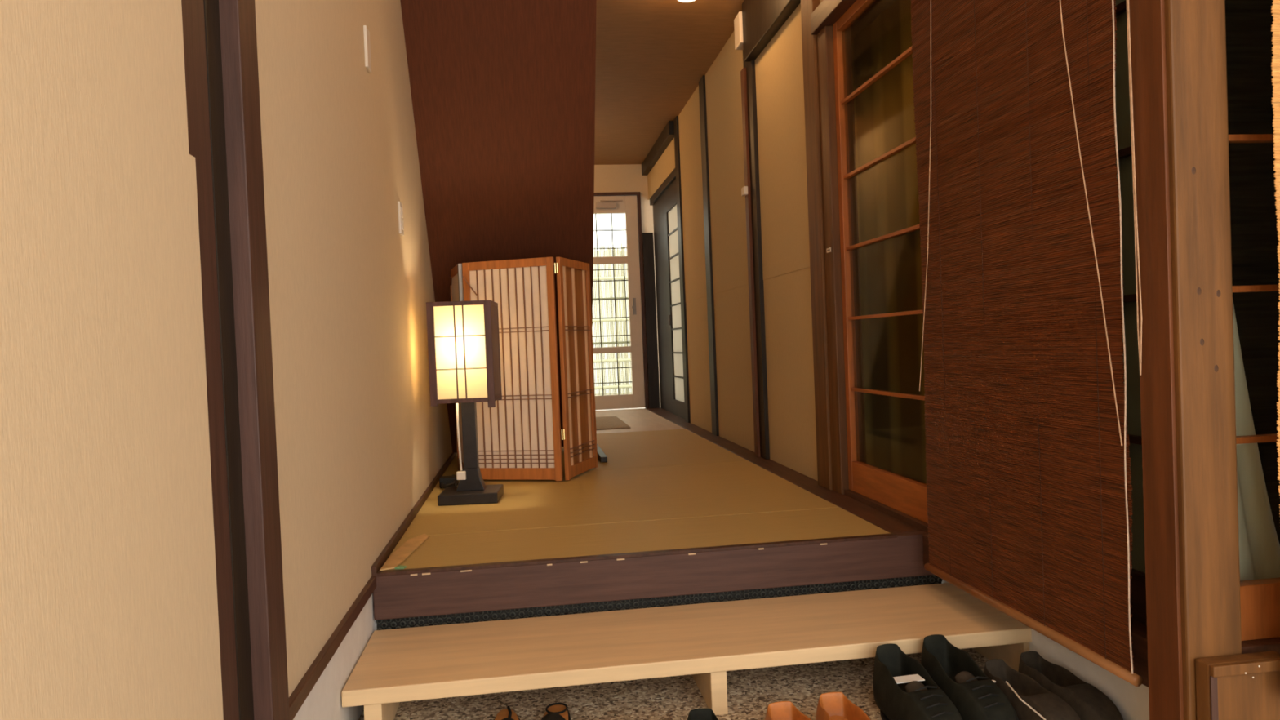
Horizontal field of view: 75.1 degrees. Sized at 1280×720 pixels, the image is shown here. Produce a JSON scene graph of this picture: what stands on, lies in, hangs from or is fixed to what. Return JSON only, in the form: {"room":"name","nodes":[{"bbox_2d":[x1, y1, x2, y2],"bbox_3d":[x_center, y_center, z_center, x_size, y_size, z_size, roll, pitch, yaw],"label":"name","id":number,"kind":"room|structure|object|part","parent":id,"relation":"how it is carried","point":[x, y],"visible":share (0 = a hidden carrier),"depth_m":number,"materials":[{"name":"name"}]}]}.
{"room":"traditional dwelling","nodes":[
{"label":"traditional dwelling","id":0,"kind":"room"},
{"bbox_2d":[0,0,452,719],"bbox_3d":[-0.936,-1.003,3.139,0.073,3.685,8.300,-2,1,-8],"label":"wall","id":1,"kind":"structure","parent":0,"point":[108,603],"depth_m":1.00,"materials":[{"name":"beige paint"}]},
{"bbox_2d":[181,0,289,719],"bbox_3d":[-0.617,-0.367,1.198,0.070,2.465,0.229,-2,1,-8],"label":"wooden post","id":2,"kind":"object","parent":1,"relation":"attached to","point":[220,36],"depth_m":1.23,"materials":[{"name":"brown wood"}]},
{"bbox_2d":[288,576,376,719],"bbox_3d":[-0.652,0.591,1.763,0.032,0.030,0.872,-2,1,-8],"label":"trim","id":3,"kind":"structure","parent":1,"relation":"attached to","point":[297,698],"depth_m":1.67,"materials":[{"name":"brown wood"}]},
{"bbox_2d":[363,25,371,72],"bbox_3d":[-0.800,-0.912,2.447,0.009,0.120,0.055,-2,1,-8],"label":"switch plate","id":4,"kind":"object","parent":1,"relation":"attached to","point":[366,32],"visible":1,"depth_m":2.42,"materials":[{"name":"white plastic"}]},
{"bbox_2d":[397,200,404,235],"bbox_3d":[-0.854,-0.505,2.980,0.012,0.115,0.062,-2,1,-8],"label":"switch plate","id":5,"kind":"object","parent":1,"relation":"attached to","point":[401,223],"visible":1,"depth_m":2.95,"materials":[{"name":"white plastic"}]},
{"bbox_2d":[371,452,457,576],"bbox_3d":[-0.917,0.547,3.781,0.013,0.052,3.196,-2,1,-8],"label":"baseboard","id":6,"kind":"structure","parent":1,"relation":"attached to","point":[383,557],"depth_m":2.77,"materials":[{"name":"brown wood"}]},
{"bbox_2d":[376,533,896,576],"bbox_3d":[0.015,0.539,2.306,1.458,0.012,0.030,-2,1,-8],"label":"trim","id":7,"kind":"structure","parent":1,"relation":"attached to","point":[760,545],"depth_m":2.29,"materials":[{"name":"brown wood"}]},
{"bbox_2d":[373,530,933,620],"bbox_3d":[0.090,0.593,2.323,1.607,0.121,0.038,-2,1,-8],"label":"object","id":8,"kind":"structure","parent":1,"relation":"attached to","point":[535,585],"depth_m":2.29,"materials":[{"name":"brown wood"}]},
{"bbox_2d":[375,574,942,630],"bbox_3d":[0.093,0.735,2.334,1.605,0.163,0.011,-2,1,-8],"label":"net","id":9,"kind":"object","parent":1,"relation":"attached to","point":[430,620],"visible":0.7,"depth_m":2.32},
{"bbox_2d":[594,164,660,407],"bbox_3d":[-0.603,-0.633,7.418,1.850,2.180,0.080,-2,1,-8],"label":"wall","id":10,"kind":"structure","parent":0,"point":[621,177],"depth_m":7.43,"materials":[{"name":"beige paint"}]},
{"bbox_2d":[592,195,644,409],"bbox_3d":[-0.377,-0.505,7.410,0.781,1.898,0.080,-2,1,-8],"label":"door","id":11,"kind":"structure","parent":10,"relation":"in","point":[628,205],"depth_m":7.45,"materials":[{"name":"white paint"}]},
{"bbox_3d":[-0.049,-0.480,7.453,0.027,0.150,0.004,-2,1,-8],"label":"handle","id":12,"kind":"part","parent":11,"relation":"part of","materials":[{"name":"metal"}]},
{"bbox_2d":[594,191,648,408],"bbox_3d":[-0.382,-0.517,7.432,0.842,1.930,0.095,-2,1,-8],"label":"trim","id":13,"kind":"structure","parent":10,"relation":"attached to","point":[617,193],"depth_m":7.44,"materials":[{"name":"brown wood"}]},
{"bbox_2d":[641,232,659,408],"bbox_3d":[0.097,-0.351,7.441,0.093,1.560,0.069,-2,1,-8],"label":"trim","id":14,"kind":"structure","parent":10,"relation":"attached to","point":[647,237],"depth_m":7.41,"materials":[{"name":"black wood"}]},
{"bbox_2d":[595,408,684,433],"bbox_3d":[-0.462,0.524,6.445,1.630,0.096,1.960,-2,1,-8],"label":"floor","id":15,"kind":"structure","parent":0,"point":[642,419],"depth_m":6.28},
{"bbox_2d":[595,416,630,430],"bbox_3d":[-0.495,0.477,6.187,0.740,0.010,0.940,-2,1,-8],"label":"floor mat","id":16,"kind":"object","parent":15,"relation":"on","point":[603,422],"visible":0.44,"depth_m":6.06,"materials":[{"name":"grey fabric"}]},
{"bbox_2d":[358,648,989,719],"bbox_3d":[0.837,0.843,0.984,2.950,0.060,4.100,-2,1,-8],"label":"floor","id":17,"kind":"structure","parent":0,"point":[750,691],"depth_m":2.04,"materials":[{"name":"grey gravel"}]},
{"bbox_2d":[493,706,519,719],"bbox_3d":[-0.293,0.812,1.834,0.083,0.059,0.258,-2,1,-11],"label":"sandal","id":18,"kind":"object","parent":17,"relation":"on","point":[507,713],"visible":1,"depth_m":1.92,"materials":[{"name":"black rubber"}]},
{"bbox_2d":[541,702,570,719],"bbox_3d":[-0.192,0.807,1.852,0.083,0.059,0.258,-2,1,-1],"label":"sandal","id":19,"kind":"object","parent":17,"relation":"on","point":[556,711],"visible":1,"depth_m":1.92,"materials":[{"name":"black rubber"}]},
{"bbox_2d":[341,582,1031,719],"bbox_3d":[0.137,0.749,2.106,1.630,0.140,0.395,-2,1,-8],"label":"wooden step","id":20,"kind":"structure","parent":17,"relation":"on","point":[704,642],"depth_m":2.02,"materials":[{"name":"brown wood"}]},
{"bbox_3d":[-0.607,0.798,2.005,0.038,0.104,0.375,-2,1,-8],"label":"leg","id":21,"kind":"part","parent":20,"relation":"part of","materials":[{"name":"brown wood"}]},
{"bbox_3d":[0.158,0.766,2.109,0.038,0.104,0.375,-2,1,-8],"label":"leg","id":22,"kind":"part","parent":20,"relation":"part of","materials":[{"name":"brown wood"}]},
{"bbox_3d":[0.925,0.733,2.213,0.033,0.104,0.375,-2,1,-8],"label":"leg","id":23,"kind":"part","parent":20,"relation":"part of","materials":[{"name":"brown wood"}]},
{"bbox_2d":[687,708,718,719],"bbox_3d":[0.141,0.783,1.630,0.098,0.091,0.278,-2,1,-5],"label":"shoe","id":24,"kind":"object","parent":17,"relation":"on","point":[697,713],"visible":1,"depth_m":1.75,"materials":[{"name":"leather"}]},
{"bbox_2d":[764,701,810,719],"bbox_3d":[0.324,0.776,1.655,0.106,0.089,0.278,-2,1,-11],"label":"shoe","id":25,"kind":"object","parent":17,"relation":"on","point":[780,710],"visible":1,"depth_m":1.77,"materials":[{"name":"orange leather"}]},
{"bbox_2d":[816,692,871,719],"bbox_3d":[0.436,0.771,1.690,0.106,0.089,0.278,-2,1,-8],"label":"shoe","id":26,"kind":"object","parent":17,"relation":"on","point":[831,705],"visible":1,"depth_m":1.80,"materials":[{"name":"orange leather"}]},
{"bbox_2d":[873,643,963,719],"bbox_3d":[0.595,0.730,1.772,0.114,0.154,0.308,-2,1,-10],"label":"shoe","id":27,"kind":"object","parent":17,"relation":"on","point":[904,690],"visible":1,"depth_m":1.80,"materials":[{"name":"leather"}]},
{"bbox_2d":[920,634,1018,719],"bbox_3d":[0.714,0.722,1.803,0.114,0.160,0.308,-2,1,-10],"label":"shoe","id":28,"kind":"object","parent":17,"relation":"on","point":[975,696],"visible":0.86,"depth_m":1.79,"materials":[{"name":"rubber"}]},
{"bbox_2d":[983,658,1080,719],"bbox_3d":[0.827,0.739,1.753,0.101,0.118,0.298,-2,1,-11],"label":"shoe","id":29,"kind":"object","parent":17,"relation":"on","point":[1030,700],"visible":0.79,"depth_m":1.75,"materials":[{"name":"black leather"}]},
{"bbox_2d":[1017,651,1123,719],"bbox_3d":[0.927,0.734,1.792,0.092,0.118,0.298,-2,1,-11],"label":"shoe","id":30,"kind":"object","parent":17,"relation":"on","point":[1086,700],"visible":0.72,"depth_m":1.76,"materials":[{"name":"black leather"}]},
{"bbox_2d":[1195,650,1279,719],"bbox_3d":[1.009,0.647,1.385,0.149,0.303,0.042,-2,1,-8],"label":"wooden cabinet","id":31,"kind":"object","parent":17,"relation":"on","point":[1241,686],"visible":1,"depth_m":1.37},
{"bbox_3d":[1.005,0.504,1.368,0.149,0.018,0.010,-2,1,-8],"label":"rail","id":32,"kind":"part","parent":31,"relation":"part of","materials":[{"name":"brown wood"}]},
{"bbox_2d":[647,0,822,480],"bbox_3d":[0.546,-0.621,4.471,0.066,2.180,6.070,-2,1,-8],"label":"wall","id":33,"kind":"structure","parent":0,"point":[779,68],"depth_m":4.27,"materials":[{"name":"paper"}]},
{"bbox_2d":[641,120,674,175],"bbox_3d":[0.178,-1.692,6.742,0.135,0.100,1.440,-2,1,-8],"label":"trim","id":34,"kind":"structure","parent":33,"relation":"attached to","point":[667,135],"depth_m":6.55,"materials":[{"name":"black wood"}]},
{"bbox_2d":[649,168,675,205],"bbox_3d":[0.210,-1.392,6.716,0.065,0.059,1.369,-2,1,-8],"label":"trim","id":35,"kind":"structure","parent":33,"relation":"attached to","point":[672,176],"depth_m":6.69,"materials":[{"name":"black wood"}]},
{"bbox_2d":[653,178,684,418],"bbox_3d":[0.242,-0.463,6.748,0.041,1.800,1.320,-2,1,-8],"label":"door","id":36,"kind":"structure","parent":33,"relation":"in","point":[664,209],"depth_m":6.73,"materials":[{"name":"black wood"}]},
{"bbox_3d":[0.294,-0.429,6.418,0.004,1.500,0.550,-2,1,-8],"label":"glass pane","id":37,"kind":"part","parent":36,"relation":"part of","materials":[{"name":"white glass"}]},
{"bbox_2d":[673,115,690,422],"bbox_3d":[0.338,-0.642,5.989,0.090,2.180,0.125,-2,1,-8],"label":"trim","id":38,"kind":"structure","parent":33,"relation":"attached to","point":[676,128],"depth_m":5.94,"materials":[{"name":"black wood"}]},
{"bbox_2d":[698,75,719,435],"bbox_3d":[0.458,-0.629,5.110,0.090,2.180,0.130,-2,1,-8],"label":"trim","id":39,"kind":"structure","parent":33,"relation":"attached to","point":[702,95],"depth_m":5.07,"materials":[{"name":"black wood"}]},
{"bbox_2d":[733,11,743,49],"bbox_3d":[0.490,-1.591,4.028,0.045,0.150,0.105,-2,1,-8],"label":"alarm box","id":40,"kind":"object","parent":33,"relation":"attached to","point":[738,24],"visible":0.69,"depth_m":4.00,"materials":[{"name":"white plastic"}]},
{"bbox_2d":[741,186,747,195],"bbox_3d":[0.513,-0.827,4.083,0.020,0.040,0.055,-2,1,-8],"label":"sensor","id":41,"kind":"object","parent":33,"relation":"attached to","point":[744,189],"visible":1,"depth_m":4.06,"materials":[{"name":"white plastic"}]},
{"bbox_2d":[740,67,760,457],"bbox_3d":[0.543,-0.473,4.097,0.015,1.900,0.055,-2,1,-8],"label":"trim","id":42,"kind":"structure","parent":33,"relation":"attached to","point":[743,73],"depth_m":4.08,"materials":[{"name":"brown wood"}]},
{"bbox_2d":[742,49,769,459],"bbox_3d":[0.598,-0.614,4.057,0.095,2.180,0.145,-2,1,-8],"label":"trim","id":43,"kind":"structure","parent":33,"relation":"attached to","point":[750,66],"depth_m":4.00,"materials":[{"name":"black wood"}]},
{"bbox_2d":[742,0,800,62],"bbox_3d":[0.609,-1.559,3.608,0.135,0.275,0.770,-2,1,-8],"label":"trim","id":44,"kind":"structure","parent":33,"relation":"attached to","point":[762,20],"depth_m":3.70,"materials":[{"name":"black wood"}]},
{"bbox_2d":[644,407,922,533],"bbox_3d":[0.475,0.524,4.968,0.170,0.120,5.099,-2,1,-8],"label":"trim","id":45,"kind":"structure","parent":33,"relation":"attached to","point":[875,517],"depth_m":3.35,"materials":[{"name":"brown wood"}]},
{"bbox_2d":[800,0,832,490],"bbox_3d":[0.712,-0.602,3.182,0.105,2.180,0.130,-2,1,-8],"label":"trim","id":46,"kind":"structure","parent":33,"relation":"attached to","point":[811,113],"depth_m":3.16,"materials":[{"name":"brown wood"}]},
{"bbox_2d":[826,247,831,253],"bbox_3d":[0.693,-0.403,3.061,0.003,0.016,0.040,-2,1,-8],"label":"number tag","id":47,"kind":"object","parent":33,"relation":"attached to","point":[828,250],"visible":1,"depth_m":3.06,"materials":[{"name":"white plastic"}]},
{"bbox_2d":[816,25,866,494],"bbox_3d":[0.745,-0.361,3.076,0.100,1.700,0.094,-2,1,-8],"label":"trim","id":48,"kind":"structure","parent":33,"relation":"attached to","point":[824,38],"depth_m":3.04,"materials":[{"name":"brown wood"}]},
{"bbox_2d":[810,0,877,35],"bbox_3d":[0.807,-1.236,2.280,0.125,0.075,1.664,-2,1,-8],"label":"trim","id":49,"kind":"structure","parent":33,"relation":"attached to","point":[828,12],"depth_m":2.94,"materials":[{"name":"brown wood"}]},
{"bbox_2d":[832,0,928,533],"bbox_3d":[0.812,-0.354,2.596,0.085,1.700,0.875,-2,1,-8],"label":"door","id":50,"kind":"structure","parent":33,"relation":"in","point":[904,499],"depth_m":2.96,"materials":[{"name":"orange wood"}]},
{"bbox_2d":[852,0,919,243],"bbox_3d":[0.882,-0.838,2.916,0.019,0.790,1.665,-2,1,-8],"label":"door glass","id":51,"kind":"object","parent":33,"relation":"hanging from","point":[887,192],"visible":0.17,"depth_m":2.96,"materials":[{"name":"clear glass"}]},
{"bbox_2d":[910,0,1142,686],"bbox_3d":[0.817,-0.325,1.900,0.024,1.830,0.808,-2,1,-8],"label":"blind","id":52,"kind":"object","parent":33,"relation":"attached to","point":[1029,511],"visible":1,"depth_m":1.80,"materials":[{"name":"brown wood"}]},
{"bbox_3d":[0.758,-0.567,2.217,0.003,1.310,0.157,-2,1,-8],"label":"pull cord","id":53,"kind":"part","parent":52,"relation":"part of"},
{"bbox_3d":[0.852,0.579,1.915,0.020,0.020,0.802,-2,1,-8],"label":"rod","id":54,"kind":"part","parent":52,"relation":"part of","materials":[{"name":"brown wood"}]},
{"bbox_3d":[0.842,-0.529,1.604,0.005,1.370,0.187,-2,1,-8],"label":"pull cord","id":55,"kind":"part","parent":52,"relation":"part of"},
{"bbox_3d":[0.867,-0.323,1.509,0.003,1.800,0.011,-2,1,-8],"label":"edge cord","id":56,"kind":"part","parent":52,"relation":"part of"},
{"bbox_2d":[1126,0,1142,375],"bbox_3d":[0.849,-0.588,1.446,0.004,1.230,0.018,-2,1,-8],"label":"hanging cord","id":57,"kind":"object","parent":33,"relation":"hanging from","point":[1127,1],"visible":1,"depth_m":1.45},
{"bbox_2d":[1128,0,1241,719],"bbox_3d":[0.921,-0.433,1.423,0.110,2.465,0.085,-2,1,-8],"label":"wooden post","id":58,"kind":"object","parent":33,"relation":"attached to","point":[1178,47],"depth_m":1.40,"materials":[{"name":"brown wood"}]},
{"bbox_3d":[0.924,-0.433,1.424,0.103,2.465,0.085,-2,1,-8],"label":"corner post","id":59,"kind":"part","parent":58,"relation":"part of","materials":[{"name":"brown wood"}]},
{"bbox_2d":[1224,0,1279,544],"bbox_3d":[1.528,-0.374,1.649,1.100,1.720,0.006,-2,1,-8],"label":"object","id":60,"kind":"object","parent":33,"relation":"hanging from","point":[1248,23],"visible":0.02,"depth_m":1.60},
{"bbox_2d":[594,0,895,164],"bbox_3d":[0.426,-1.712,3.213,2.950,0.060,8.700,-2,1,-8],"label":"ceiling","id":61,"kind":"structure","parent":0,"point":[652,55],"depth_m":4.71,"materials":[{"name":"wood"}]},
{"bbox_2d":[678,0,693,2],"bbox_3d":[0.205,-1.627,3.643,0.116,0.108,0.116,-2,1,-8],"label":"ceiling lamp","id":62,"kind":"object","parent":61,"relation":"attached to","point":[685,1],"visible":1,"depth_m":3.66,"materials":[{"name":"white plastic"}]},
{"bbox_2d":[941,579,1149,719],"bbox_3d":[0.948,0.685,2.276,0.070,0.195,1.564,-2,1,-8],"label":"wall","id":63,"kind":"structure","parent":0,"point":[1132,702],"depth_m":1.77,"materials":[{"name":"white paint"}]},
{"bbox_2d":[922,533,1148,687],"bbox_3d":[0.931,0.550,1.950,0.110,0.090,0.925,-2,1,-8],"label":"trim","id":64,"kind":"structure","parent":63,"relation":"on","point":[1139,630],"depth_m":1.56,"materials":[{"name":"brown wood"}]},
{"bbox_2d":[1113,0,1146,625],"bbox_3d":[0.919,-0.343,1.831,0.028,1.700,0.719,-2,1,-8],"label":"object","id":65,"kind":"structure","parent":63,"relation":"in","point":[1138,600],"depth_m":1.63,"materials":[{"name":"brown wood"}]},
{"bbox_3d":[0.915,-0.344,1.863,0.028,1.700,0.605,-2,1,-8],"label":"rail","id":66,"kind":"part","parent":65,"relation":"part of","materials":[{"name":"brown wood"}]},
{"bbox_3d":[-0.205,0.587,3.897,1.450,0.090,3.160,-2,1,-8],"label":"floor","id":67,"kind":"structure","parent":0,"visible":0},
{"bbox_2d":[442,428,748,475],"bbox_3d":[-0.301,0.516,4.664,1.444,0.030,1.601,-2,1,-8],"label":"mat","id":68,"kind":"object","parent":67,"relation":"on","point":[671,447],"visible":0.4,"depth_m":4.45,"materials":[{"name":"wicker"}]},
{"bbox_2d":[400,0,596,453],"bbox_3d":[-0.582,-1.121,3.598,0.766,3.267,2.319,-2,1,-8],"label":"staircase","id":69,"kind":"structure","parent":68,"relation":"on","point":[503,91],"depth_m":3.59,"materials":[{"name":"brown wood"}]},
{"bbox_2d":[449,257,597,480],"bbox_3d":[-0.591,0.044,3.792,0.694,0.961,0.394,-2,1,9],"label":"folding screen","id":70,"kind":"object","parent":68,"relation":"on","point":[519,437],"visible":0.67,"depth_m":3.62,"materials":[{"name":"orange wood"}]},
{"bbox_3d":[-0.854,-0.409,3.854,0.018,0.036,0.309,-3,1,-19],"label":"rail","id":71,"kind":"part","parent":70,"relation":"part of","materials":[{"name":"brown wood"}]},
{"bbox_3d":[-0.817,0.502,3.872,0.018,0.050,0.309,-3,1,-19],"label":"rail","id":72,"kind":"part","parent":70,"relation":"part of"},
{"bbox_3d":[-0.575,-0.416,3.615,0.362,0.036,0.018,-2,1,15],"label":"rail","id":73,"kind":"part","parent":70,"relation":"part of","materials":[{"name":"brown wood"}]},
{"bbox_3d":[-0.539,0.495,3.633,0.362,0.050,0.018,-2,1,15],"label":"rail","id":74,"kind":"part","parent":70,"relation":"part of","materials":[{"name":"brown wood"}]},
{"bbox_3d":[-0.298,-0.429,3.745,0.018,0.036,0.310,-2,1,17],"label":"rail","id":75,"kind":"part","parent":70,"relation":"part of","materials":[{"name":"brown wood"}]},
{"bbox_3d":[-0.262,0.482,3.763,0.018,0.050,0.310,-2,1,17],"label":"rail","id":76,"kind":"part","parent":70,"relation":"part of","materials":[{"name":"brown wood"}]},
{"bbox_2d":[596,444,607,462],"bbox_3d":[-0.216,0.488,4.393,0.034,0.027,0.570,-2,1,-8],"label":"board","id":77,"kind":"object","parent":68,"relation":"on","point":[602,456],"visible":0.71,"depth_m":4.18,"materials":[{"name":"black wood"}]},
{"bbox_2d":[401,461,839,537],"bbox_3d":[-0.115,0.535,3.297,1.444,0.030,1.151,-2,1,-8],"label":"mat","id":78,"kind":"object","parent":67,"relation":"on","point":[719,489],"visible":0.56,"depth_m":3.09,"materials":[{"name":"wicker"}]},
{"bbox_2d":[439,474,458,488],"bbox_3d":[-0.811,0.520,3.563,0.085,0.044,0.266,-2,1,-8],"label":"cable","id":79,"kind":"object","parent":78,"relation":"on","point":[445,482],"visible":0.84,"depth_m":3.53,"materials":[{"name":"plastic"}]},
{"bbox_2d":[426,299,503,506],"bbox_3d":[-0.668,0.161,3.227,0.238,0.765,0.230,-2,1,-3],"label":"floor lamp","id":80,"kind":"object","parent":78,"relation":"on","point":[464,336],"visible":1,"depth_m":3.12,"materials":[{"name":"grey paint"}]},
{"bbox_3d":[-0.695,0.293,3.200,0.014,0.264,0.012,-3,1,-25],"label":"power cord","id":81,"kind":"part","parent":80,"relation":"part of","materials":[{"name":"white plastic"}]},
{"bbox_2d":[456,471,466,479],"bbox_3d":[-0.685,0.443,3.194,0.036,0.033,0.016,-2,1,-3],"label":"switch","id":82,"kind":"object","parent":80,"relation":"attached to","point":[460,475],"depth_m":3.19,"materials":[{"name":"white plastic"}]},
{"bbox_3d":[-0.675,-0.021,3.224,0.238,0.402,0.230,-2,1,-3],"label":"shade frame","id":83,"kind":"part","parent":80,"relation":"part of","materials":[{"name":"brown wood"}]},
{"bbox_2d":[379,507,889,570],"bbox_3d":[-0.016,0.543,2.521,1.458,0.036,0.422,-2,1,-8],"label":"mat","id":84,"kind":"object","parent":67,"relation":"on","point":[498,546],"depth_m":2.50,"materials":[{"name":"wicker"}]},
{"bbox_2d":[395,564,406,568],"bbox_3d":[-0.646,0.559,2.247,0.030,0.004,0.025,-2,1,7],"label":"scrap","id":85,"kind":"object","parent":84,"relation":"on","point":[401,566],"visible":1,"depth_m":2.24,"materials":[{"name":"green paper"}]},
{"bbox_3d":[-0.684,0.556,2.430,0.056,0.005,0.419,-2,1,0],"label":"wood strip","id":86,"kind":"part","parent":84,"relation":"part of","materials":[{"name":"brown wood"}]},
{"bbox_3d":[1.334,0.513,3.769,1.110,0.080,4.405,-2,1,-8],"label":"floor","id":87,"kind":"structure","parent":0,"visible":0},
{"bbox_2d":[858,229,927,484],"bbox_3d":[0.906,0.026,3.202,0.012,0.950,2.200,-2,1,-8],"label":"window glass","id":88,"kind":"object","parent":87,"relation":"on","point":[891,273],"visible":0.13,"depth_m":3.02,"materials":[{"name":"clear glass"}]},
{"bbox_3d":[1.561,-0.460,1.518,1.182,2.465,0.060,-2,1,-8],"label":"wall window","id":89,"kind":"structure","parent":0,"visible":0},
{"bbox_2d":[1228,133,1279,653],"bbox_3d":[1.566,-0.348,1.521,1.182,1.730,0.078,-2,1,-8],"label":"window","id":90,"kind":"structure","parent":89,"relation":"attached to","point":[1260,599],"depth_m":1.45,"materials":[{"name":"orange wood"}]},
{"bbox_2d":[1232,300,1279,580],"bbox_3d":[1.101,-0.184,1.545,0.212,1.320,0.022,-2,1,-8],"label":"curtain","id":91,"kind":"object","parent":90,"relation":"hanging from","point":[1259,543],"visible":0.16,"depth_m":1.55,"materials":[{"name":"fabric"}]},
{"bbox_3d":[1.560,-0.362,1.519,1.172,1.700,0.030,-2,1,-8],"label":"frame","id":92,"kind":"part","parent":90,"relation":"part of","materials":[{"name":"orange wood"}]},
{"bbox_3d":[1.599,0.490,1.538,1.182,0.052,0.078,-2,1,-8],"label":"sill","id":93,"kind":"part","parent":90,"relation":"part of","materials":[{"name":"brown wood"}]},
{"bbox_2d":[1271,0,1279,516],"bbox_3d":[1.409,-0.348,1.383,0.815,1.775,0.023,-2,1,-8],"label":"bamboo blind","id":94,"kind":"object","parent":90,"relation":"attached to","point":[1275,28],"visible":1,"depth_m":1.32,"materials":[{"name":"brown wood"}]},
{"label":"outside","id":95,"kind":"structure","parent":0,"visible":0},
{"bbox_2d":[595,392,644,410],"bbox_3d":[-0.540,0.595,9.766,6.500,0.130,4.520,-2,1,-8],"label":"ground","id":96,"kind":"structure","parent":95,"point":[612,393],"depth_m":9.03,"materials":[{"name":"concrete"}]},
{"bbox_2d":[591,243,632,395],"bbox_3d":[-0.482,-0.391,9.397,3.100,1.850,0.038,-2,1,-8],"label":"fence","id":97,"kind":"object","parent":96,"relation":"on","point":[625,362],"visible":0.06,"depth_m":9.43,"materials":[{"name":"brown wood"}]}
]}

